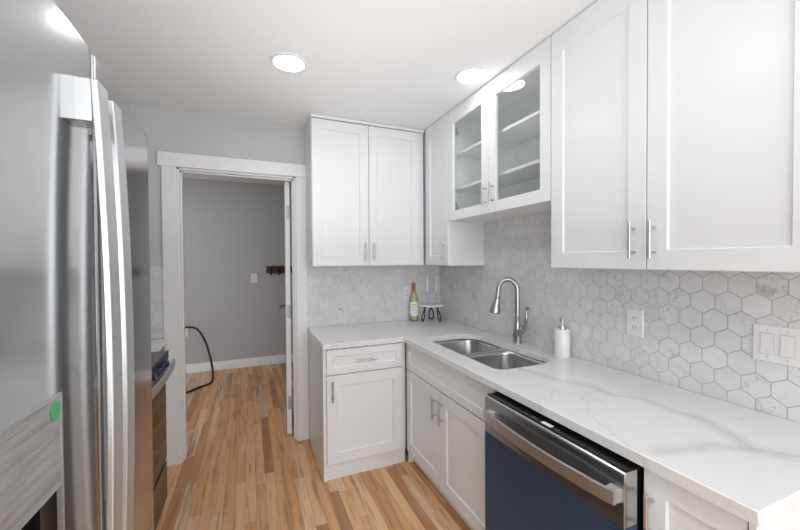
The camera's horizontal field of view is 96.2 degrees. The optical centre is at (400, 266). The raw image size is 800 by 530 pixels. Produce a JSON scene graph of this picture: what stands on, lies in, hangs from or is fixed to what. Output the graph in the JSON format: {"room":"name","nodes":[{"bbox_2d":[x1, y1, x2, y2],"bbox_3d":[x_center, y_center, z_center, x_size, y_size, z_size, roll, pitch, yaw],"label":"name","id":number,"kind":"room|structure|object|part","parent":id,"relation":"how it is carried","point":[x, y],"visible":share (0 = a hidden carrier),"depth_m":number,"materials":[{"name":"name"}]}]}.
{"room":"kitchen","nodes":[
{"label":"kitchen","id":0,"kind":"room"},
{"bbox_2d":[183,174,290,185],"bbox_3d":[-2.253,-1.173,3.713,3.350,0.080,2.380,-1,1,-23],"label":"ceiling","id":1,"kind":"structure","parent":0,"point":[191,176],"depth_m":4.76,"materials":[{"name":"white paint"}]},
{"bbox_2d":[183,178,292,364],"bbox_3d":[-2.687,0.100,4.784,3.150,2.595,0.100,-1,1,-23],"label":"wall","id":2,"kind":"structure","parent":0,"point":[232,231],"depth_m":4.90,"materials":[{"name":"grey paint"}]},
{"bbox_2d":[186,354,292,373],"bbox_3d":[-2.657,1.341,4.751,3.150,0.115,0.014,-1,1,-23],"label":"baseboard","id":3,"kind":"structure","parent":2,"relation":"attached to","point":[257,361],"depth_m":4.92,"materials":[{"name":"white wood"}]},
{"bbox_2d":[251,274,256,282],"bbox_3d":[-2.041,0.166,4.998,0.078,0.125,0.008,-1,1,-23],"label":"wall outlet","id":4,"kind":"object","parent":2,"relation":"attached to","point":[253,276],"visible":1,"depth_m":5.00,"materials":[{"name":"white plastic"}]},
{"bbox_2d":[266,266,291,274],"bbox_3d":[-1.696,0.061,5.085,0.400,0.131,0.112,-1,1,-23],"label":"coat rack","id":5,"kind":"object","parent":2,"relation":"attached to","point":[269,269],"visible":0.69,"depth_m":5.08,"materials":[{"name":"brown wood"}]},
{"bbox_2d":[130,105,439,460],"bbox_3d":[-0.937,0.118,2.930,2.999,2.595,0.115,-1,1,-23],"label":"wall","id":6,"kind":"structure","parent":0,"point":[165,130],"depth_m":2.64,"materials":[{"name":"grey paint"}]},
{"bbox_2d":[150,266,163,338],"bbox_3d":[-1.943,0.258,2.442,0.564,0.514,0.009,-1,1,-23],"label":"tile backsplash","id":7,"kind":"structure","parent":6,"relation":"attached to","point":[156,272],"depth_m":2.53,"materials":[{"name":"white tile"}]},
{"bbox_2d":[157,151,308,466],"bbox_3d":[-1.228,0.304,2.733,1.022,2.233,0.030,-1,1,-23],"label":"trim","id":8,"kind":"structure","parent":6,"relation":"attached to","point":[169,162],"depth_m":2.58,"materials":[{"name":"white wood"}]},
{"bbox_2d":[279,181,292,433],"bbox_3d":[-1.074,0.346,3.337,0.098,2.104,0.784,-1,1,-19],"label":"door","id":9,"kind":"structure","parent":6,"relation":"in","point":[287,208],"depth_m":2.99,"materials":[{"name":"white wood"}]},
{"bbox_2d":[304,113,423,266],"bbox_3d":[-0.284,-0.564,2.936,0.924,1.118,0.363,-1,1,-23],"label":"upper cabinet","id":10,"kind":"object","parent":6,"relation":"attached to","point":[364,179],"visible":1,"depth_m":2.79,"materials":[{"name":"white wood"}]},
{"bbox_3d":[-0.452,-0.546,2.721,0.431,1.084,0.020,-1,1,-23],"label":"door","id":11,"kind":"part","parent":10,"relation":"part of","materials":[{"name":"white wood"}]},
{"bbox_3d":[-0.050,-0.551,2.890,0.433,1.084,0.020,-1,1,-23],"label":"door","id":12,"kind":"part","parent":10,"relation":"part of","materials":[{"name":"white wood"}]},
{"bbox_2d":[307,265,439,326],"bbox_3d":[-0.192,0.242,3.177,1.236,0.501,0.009,-1,1,-23],"label":"tile backsplash","id":13,"kind":"structure","parent":6,"relation":"attached to","point":[337,295],"depth_m":3.13,"materials":[{"name":"white tile"}]},
{"bbox_2d":[403,286,410,299],"bbox_3d":[0.058,0.246,3.273,0.078,0.125,0.008,-1,1,-23],"label":"wall outlet","id":14,"kind":"object","parent":13,"relation":"attached to","point":[407,289],"visible":0.99,"depth_m":3.27,"materials":[{"name":"white plastic"}]},
{"bbox_2d":[156,362,470,529],"bbox_3d":[-0.807,1.466,1.280,4.069,0.050,8.050,-1,1,-23],"label":"floor","id":15,"kind":"structure","parent":0,"point":[242,469],"depth_m":2.39,"materials":[{"name":"brown wood"}]},
{"bbox_2d":[0,0,153,529],"bbox_3d":[-0.885,0.524,0.456,0.910,1.798,0.934,-1,1,-23],"label":"refrigerator","id":16,"kind":"object","parent":15,"relation":"on","point":[76,430],"visible":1,"depth_m":0.52,"materials":[{"name":"grey metal"}]},
{"bbox_3d":[-0.425,0.364,0.381,0.008,0.381,0.244,-1,1,-20],"label":"dispenser frame","id":17,"kind":"part","parent":16,"relation":"part of","materials":[{"name":"metal"}]},
{"bbox_3d":[-0.473,0.175,0.375,0.105,1.065,0.473,-1,1,-23],"label":"door","id":18,"kind":"part","parent":16,"relation":"part of","materials":[{"name":"metal"}]},
{"bbox_3d":[-0.494,-0.256,0.565,0.026,0.066,0.042,-1,1,-23],"label":"handle mount","id":19,"kind":"part","parent":16,"relation":"part of","materials":[{"name":"metal"}]},
{"bbox_3d":[-0.471,0.180,0.580,0.024,0.938,0.044,-1,1,-23],"label":"handle","id":20,"kind":"part","parent":16,"relation":"part of","materials":[{"name":"metal"}]},
{"bbox_3d":[-0.512,0.177,0.663,0.024,0.942,0.044,-1,1,-23],"label":"handle","id":21,"kind":"part","parent":16,"relation":"part of","materials":[{"name":"metal"}]},
{"bbox_3d":[-0.655,0.169,0.808,0.105,1.065,0.455,-1,1,-23],"label":"door","id":22,"kind":"part","parent":16,"relation":"part of","materials":[{"name":"metal"}]},
{"bbox_3d":[-0.556,1.047,0.601,0.105,0.665,0.934,-1,1,-23],"label":"freezer drawer","id":23,"kind":"part","parent":16,"relation":"part of","materials":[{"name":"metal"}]},
{"bbox_2d":[151,350,174,529],"bbox_3d":[-1.516,0.975,1.681,0.715,0.927,0.788,-1,1,-23],"label":"range","id":24,"kind":"object","parent":15,"relation":"on","point":[161,369],"visible":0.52,"depth_m":1.97,"materials":[{"name":"grey metal"}]},
{"bbox_3d":[-1.266,0.873,1.784,0.028,0.555,0.776,-1,1,-23],"label":"oven door","id":25,"kind":"part","parent":24,"relation":"part of","materials":[{"name":"metal"}]},
{"bbox_3d":[-1.263,1.276,1.791,0.029,0.218,0.776,-1,1,-23],"label":"drawer","id":26,"kind":"part","parent":24,"relation":"part of","materials":[{"name":"metal"}]},
{"bbox_2d":[151,350,168,376],"bbox_3d":[-1.544,0.534,1.663,0.660,0.045,0.788,-1,1,-23],"label":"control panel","id":27,"kind":"object","parent":24,"relation":"in","point":[159,359],"depth_m":1.98,"materials":[{"name":"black metal"}]},
{"bbox_3d":[-1.266,0.558,1.780,0.072,0.055,0.780,-1,1,-23],"label":"control panel","id":28,"kind":"part","parent":24,"relation":"part of","materials":[{"name":"silver metal"}]},
{"bbox_3d":[-1.203,0.575,1.807,0.032,0.036,0.740,-1,1,-23],"label":"handle","id":29,"kind":"part","parent":24,"relation":"part of","materials":[{"name":"metal"}]},
{"bbox_2d":[185,326,213,393],"bbox_3d":[-2.523,1.092,4.107,0.553,0.643,1.178,0,1,-3],"label":"power cord","id":30,"kind":"object","parent":15,"relation":"on","point":[197,329],"visible":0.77,"depth_m":4.40,"materials":[{"name":"black rubber"}]},
{"bbox_2d":[308,333,405,481],"bbox_3d":[-0.348,0.975,2.741,0.591,0.880,0.689,-1,1,-23],"label":"base cabinet","id":31,"kind":"object","parent":15,"relation":"on","point":[357,421],"visible":0.86,"depth_m":2.47,"materials":[{"name":"white wood"}]},
{"bbox_3d":[-0.623,0.978,2.655,0.018,0.880,0.636,-1,1,-23],"label":"panel","id":32,"kind":"part","parent":31,"relation":"part of","materials":[{"name":"white wood"}]},
{"bbox_3d":[-0.444,0.820,2.346,0.011,0.135,0.038,-1,1,-23],"label":"handle","id":33,"kind":"part","parent":31,"relation":"part of","materials":[{"name":"silver metal"}]},
{"bbox_3d":[-0.240,0.631,2.461,0.538,0.164,0.020,-1,1,-23],"label":"drawer","id":34,"kind":"part","parent":31,"relation":"part of","materials":[{"name":"white wood"}]},
{"bbox_3d":[-0.237,1.014,2.467,0.538,0.586,0.020,-1,1,-23],"label":"door","id":35,"kind":"part","parent":31,"relation":"part of","materials":[{"name":"white wood"}]},
{"bbox_3d":[-0.231,0.633,2.433,0.135,0.012,0.038,-1,1,-23],"label":"handle","id":36,"kind":"part","parent":31,"relation":"part of","materials":[{"name":"silver metal"}]},
{"bbox_2d":[406,344,497,529],"bbox_3d":[0.511,0.978,2.224,0.677,0.880,1.045,-1,1,-23],"label":"base cabinet","id":37,"kind":"object","parent":15,"relation":"on","point":[446,423],"visible":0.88,"depth_m":2.02,"materials":[{"name":"white wood"}]},
{"bbox_3d":[0.146,1.023,2.341,0.020,0.574,0.485,-1,1,-23],"label":"door","id":38,"kind":"part","parent":37,"relation":"part of","materials":[{"name":"white wood"}]},
{"bbox_3d":[0.198,0.845,2.140,0.038,0.136,0.012,-1,1,-23],"label":"handle","id":39,"kind":"part","parent":37,"relation":"part of","materials":[{"name":"silver metal"}]},
{"bbox_3d":[0.230,0.846,2.063,0.038,0.136,0.012,-1,1,-23],"label":"handle","id":40,"kind":"part","parent":37,"relation":"part of","materials":[{"name":"silver metal"}]},
{"bbox_3d":[0.341,1.029,1.879,0.020,0.574,0.511,-1,1,-23],"label":"door","id":41,"kind":"part","parent":37,"relation":"part of","materials":[{"name":"white wood"}]},
{"bbox_2d":[308,318,799,526],"bbox_3d":[0.307,0.526,1.980,1.230,0.034,2.592,-1,1,-23],"label":"countertop","id":42,"kind":"structure","parent":37,"relation":"on","point":[743,461],"depth_m":1.23,"materials":[{"name":"stone"}]},
{"bbox_2d":[410,283,417,320],"bbox_3d":[0.121,0.319,3.233,0.079,0.343,0.079,-1,1,-23],"label":"wine bottle","id":43,"kind":"object","parent":42,"relation":"on","point":[414,299],"visible":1,"depth_m":3.21,"materials":[{"name":"green glass"}]},
{"bbox_2d":[419,303,443,321],"bbox_3d":[0.273,0.414,3.203,0.220,0.153,0.220,-1,1,-23],"label":"stand","id":44,"kind":"object","parent":42,"relation":"on","point":[424,305],"visible":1,"depth_m":3.17,"materials":[{"name":"white stone"}]},
{"bbox_3d":[0.205,0.421,3.171,0.037,0.139,0.053,-1,1,-23],"label":"leg","id":45,"kind":"part","parent":44,"relation":"part of","materials":[{"name":"black metal"}]},
{"bbox_3d":[0.279,0.419,3.278,0.053,0.139,0.036,0,1,5],"label":"leg","id":46,"kind":"part","parent":44,"relation":"part of","materials":[{"name":"black metal"}]},
{"bbox_2d":[435,276,438,302],"bbox_3d":[0.318,0.211,3.215,0.054,0.252,0.054,-1,1,-23],"label":"candlestick","id":47,"kind":"object","parent":44,"relation":"on","point":[435,276],"visible":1,"depth_m":3.21,"materials":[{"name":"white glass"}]},
{"bbox_2d":[435,276,436,291],"bbox_3d":[0.318,0.158,3.214,0.015,0.147,0.015,-1,1,-23],"label":"candle","id":48,"kind":"object","parent":47,"relation":"on","point":[435,276],"depth_m":3.21,"materials":[{"name":"white wax"}]},
{"bbox_3d":[0.334,0.421,3.160,0.036,0.139,0.053,0,1,35],"label":"leg","id":49,"kind":"part","parent":44,"relation":"part of","materials":[{"name":"black metal"}]},
{"bbox_2d":[434,339,544,369],"bbox_3d":[0.506,0.642,2.217,0.440,0.207,0.860,-1,1,-23],"label":"sink","id":50,"kind":"object","parent":42,"relation":"in","point":[493,356],"visible":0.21,"depth_m":2.27,"materials":[{"name":"metal"}]},
{"bbox_3d":[0.419,0.640,2.425,0.415,0.206,0.385,-1,1,-23],"label":"bowl","id":51,"kind":"part","parent":50,"relation":"part of","materials":[{"name":"metal"}]},
{"bbox_3d":[0.585,0.645,2.030,0.415,0.206,0.429,-1,1,-23],"label":"bowl","id":52,"kind":"part","parent":50,"relation":"part of","materials":[{"name":"metal"}]},
{"bbox_2d":[489,277,528,343],"bbox_3d":[0.711,0.285,2.343,0.256,0.430,0.099,0,1,29],"label":"kitchen faucet","id":53,"kind":"object","parent":42,"relation":"on","point":[518,330],"visible":1,"depth_m":2.33,"materials":[{"name":"metal"}]},
{"bbox_3d":[0.698,0.200,2.354,0.157,0.260,0.031,0,1,15],"label":"spout","id":54,"kind":"part","parent":53,"relation":"part of","materials":[{"name":"metal"}]},
{"bbox_3d":[0.777,0.361,2.300,0.044,0.212,0.118,-1,1,-23],"label":"lever","id":55,"kind":"part","parent":53,"relation":"part of","materials":[{"name":"metal"}]},
{"bbox_2d":[554,318,569,357],"bbox_3d":[0.904,0.396,2.010,0.084,0.218,0.084,-1,1,-23],"label":"soap dispenser","id":56,"kind":"object","parent":42,"relation":"on","point":[561,334],"visible":1,"depth_m":1.98,"materials":[{"name":"white stone"}]},
{"bbox_2d":[483,392,643,529],"bbox_3d":[0.786,0.994,1.415,0.756,0.868,0.646,-1,1,-23],"label":"dishwasher","id":57,"kind":"object","parent":15,"relation":"on","point":[541,473],"visible":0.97,"depth_m":1.24,"materials":[{"name":"grey"}]},
{"bbox_3d":[0.378,0.630,1.519,0.031,0.038,0.034,-1,1,-23],"label":"handle mount","id":58,"kind":"part","parent":57,"relation":"part of","materials":[{"name":"metal"}]},
{"bbox_3d":[0.460,0.631,1.252,0.037,0.040,0.596,-1,1,-23],"label":"handle","id":59,"kind":"part","parent":57,"relation":"part of","materials":[{"name":"metal"}]},
{"bbox_3d":[0.594,0.637,1.006,0.031,0.038,0.034,-1,1,-23],"label":"handle mount","id":60,"kind":"part","parent":57,"relation":"part of","materials":[{"name":"metal"}]},
{"bbox_3d":[0.568,0.940,1.322,0.050,0.744,0.622,-1,1,-23],"label":"door","id":61,"kind":"part","parent":57,"relation":"part of","materials":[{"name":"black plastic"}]},
{"bbox_2d":[643,468,799,529],"bbox_3d":[1.015,0.994,1.025,0.677,0.880,0.248,-1,1,-23],"label":"base cabinet","id":62,"kind":"object","parent":15,"relation":"on","point":[667,505],"visible":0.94,"depth_m":0.92,"materials":[{"name":"white wood"}]},
{"bbox_3d":[0.681,0.691,0.985,0.038,0.135,0.012,-1,1,-23],"label":"handle","id":63,"kind":"part","parent":62,"relation":"part of","materials":[{"name":"silver metal"}]},
{"bbox_3d":[0.743,0.949,0.919,0.020,0.760,0.230,-1,1,-23],"label":"door","id":64,"kind":"part","parent":62,"relation":"part of","materials":[{"name":"white wood"}]},
{"bbox_3d":[1.076,0.995,0.924,0.642,0.880,0.014,-1,1,-23],"label":"panel","id":65,"kind":"part","parent":62,"relation":"part of","materials":[{"name":"white wood"}]},
{"bbox_3d":[-1.852,0.992,2.233,0.552,0.880,0.482,-1,1,-23],"label":"base cabinet","id":66,"kind":"object","parent":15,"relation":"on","visible":0},
{"bbox_2d":[151,339,166,351],"bbox_3d":[-1.835,0.535,2.221,0.585,0.034,0.458,-1,1,-23],"label":"countertop","id":67,"kind":"structure","parent":66,"relation":"on","point":[157,344],"depth_m":2.39,"materials":[{"name":"stone"}]},
{"bbox_2d":[52,0,597,131],"bbox_3d":[0.153,-1.127,0.297,2.999,0.080,5.556,-1,1,-23],"label":"ceiling","id":68,"kind":"structure","parent":0,"point":[388,62],"depth_m":1.83,"materials":[{"name":"white paint"}]},
{"bbox_2d":[270,52,307,72],"bbox_3d":[-0.607,-1.104,1.954,0.196,0.007,0.196,-1,1,-23],"label":"recessed light","id":69,"kind":"object","parent":68,"relation":"in","point":[283,61],"visible":1,"depth_m":1.95,"materials":[{"name":"white plastic"}]},
{"bbox_2d":[455,67,488,84],"bbox_3d":[0.415,-1.113,2.102,0.196,0.007,0.196,-1,1,-23],"label":"recessed light","id":70,"kind":"object","parent":68,"relation":"in","point":[469,75],"visible":1,"depth_m":2.10,"materials":[{"name":"white plastic"}]},
{"bbox_2d":[443,318,794,421],"bbox_3d":[1.498,0.140,0.878,0.100,2.586,5.555,-1,1,-23],"label":"wall","id":71,"kind":"structure","parent":0,"point":[443,318],"depth_m":1.58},
{"bbox_2d":[423,113,483,265],"bbox_3d":[0.341,-0.568,3.011,0.363,1.118,0.709,-1,1,-23],"label":"upper cabinet","id":72,"kind":"object","parent":71,"relation":"attached to","point":[446,242],"visible":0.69,"depth_m":2.74,"materials":[{"name":"white wood"}]},
{"bbox_3d":[0.285,-0.565,2.800,0.020,1.110,0.356,-1,1,-23],"label":"door","id":73,"kind":"part","parent":72,"relation":"part of","materials":[{"name":"white wood"}]},
{"bbox_3d":[0.312,-0.113,2.676,0.038,0.135,0.012,-1,1,-23],"label":"handle","id":74,"kind":"part","parent":72,"relation":"part of","materials":[{"name":"silver metal"}]},
{"bbox_2d":[448,36,550,222],"bbox_3d":[0.666,-0.722,2.233,0.363,0.792,0.970,-1,1,-23],"label":"upper cabinet","id":75,"kind":"object","parent":71,"relation":"attached to","point":[499,137],"visible":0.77,"depth_m":2.23,"materials":[{"name":"white wood"}]},
{"bbox_3d":[0.448,-0.721,2.408,0.020,0.789,0.473,-1,1,-23],"label":"door","id":76,"kind":"part","parent":75,"relation":"part of","materials":[{"name":"white wood"}]},
{"bbox_3d":[0.508,-0.436,2.199,0.038,0.125,0.012,-1,1,-23],"label":"handle","id":77,"kind":"part","parent":75,"relation":"part of","materials":[{"name":"silver metal"}]},
{"bbox_3d":[0.536,-0.435,2.131,0.038,0.125,0.012,-1,1,-23],"label":"handle","id":78,"kind":"part","parent":75,"relation":"part of","materials":[{"name":"silver metal"}]},
{"bbox_2d":[456,110,539,158],"bbox_3d":[0.701,-0.809,2.247,0.261,0.018,0.932,-1,1,-23],"label":"shelf","id":79,"kind":"object","parent":75,"relation":"attached to","point":[526,131],"depth_m":2.24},
{"bbox_2d":[456,159,539,192],"bbox_3d":[0.702,-0.556,2.251,0.261,0.018,0.932,-1,1,-23],"label":"shelf","id":80,"kind":"object","parent":75,"relation":"attached to","point":[528,173],"depth_m":2.25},
{"bbox_3d":[0.636,-0.716,1.961,0.020,0.789,0.488,-1,1,-23],"label":"door","id":81,"kind":"part","parent":75,"relation":"part of","materials":[{"name":"white wood"}]},
{"bbox_2d":[440,212,799,422],"bbox_3d":[0.896,0.059,2.165,0.009,0.886,2.696,-1,1,-23],"label":"tile backsplash","id":82,"kind":"structure","parent":71,"relation":"attached to","point":[698,338],"depth_m":1.64,"materials":[{"name":"white tile"}]},
{"bbox_2d":[627,309,643,337],"bbox_3d":[1.094,0.265,1.679,0.008,0.125,0.078,-1,1,-23],"label":"wall outlet","id":83,"kind":"object","parent":82,"relation":"attached to","point":[635,318],"visible":1,"depth_m":1.67,"materials":[{"name":"white plastic"}]},
{"bbox_2d":[631,315,637,321],"bbox_3d":[1.091,0.244,1.678,0.002,0.029,0.034,-1,1,-23],"label":"receptacle","id":84,"kind":"object","parent":83,"relation":"attached to","point":[634,318],"depth_m":1.68,"materials":[{"name":"grey plastic"}]},
{"bbox_2d":[631,324,637,330],"bbox_3d":[1.092,0.285,1.679,0.002,0.029,0.034,-1,1,-23],"label":"receptacle","id":85,"kind":"object","parent":83,"relation":"attached to","point":[634,327],"depth_m":1.68,"materials":[{"name":"grey plastic"}]},
{"bbox_2d":[753,323,799,367],"bbox_3d":[1.283,0.268,1.226,0.012,0.128,0.126,-1,1,-23],"label":"light switch","id":86,"kind":"object","parent":82,"relation":"attached to","point":[773,344],"visible":1,"depth_m":1.22,"materials":[{"name":"white plastic"}]},
{"bbox_2d":[551,0,799,272],"bbox_3d":[1.032,-0.547,1.367,0.363,1.118,0.910,-1,1,-23],"label":"upper cabinet","id":87,"kind":"object","parent":71,"relation":"attached to","point":[675,124],"visible":1,"depth_m":1.23,"materials":[{"name":"white wood"}]},
{"bbox_3d":[0.821,-0.548,1.526,0.020,1.113,0.450,-1,1,-23],"label":"door","id":88,"kind":"part","parent":87,"relation":"part of","materials":[{"name":"white wood"}]},
{"bbox_3d":[0.869,-0.097,1.351,0.038,0.135,0.012,-1,1,-23],"label":"handle","id":89,"kind":"part","parent":87,"relation":"part of","materials":[{"name":"silver metal"}]},
{"bbox_3d":[0.897,-0.096,1.284,0.038,0.135,0.012,-1,1,-23],"label":"handle","id":90,"kind":"part","parent":87,"relation":"part of","materials":[{"name":"silver metal"}]},
{"bbox_3d":[0.997,-0.543,1.106,0.020,1.113,0.452,-1,1,-23],"label":"door","id":91,"kind":"part","parent":87,"relation":"part of","materials":[{"name":"white wood"}]}
]}

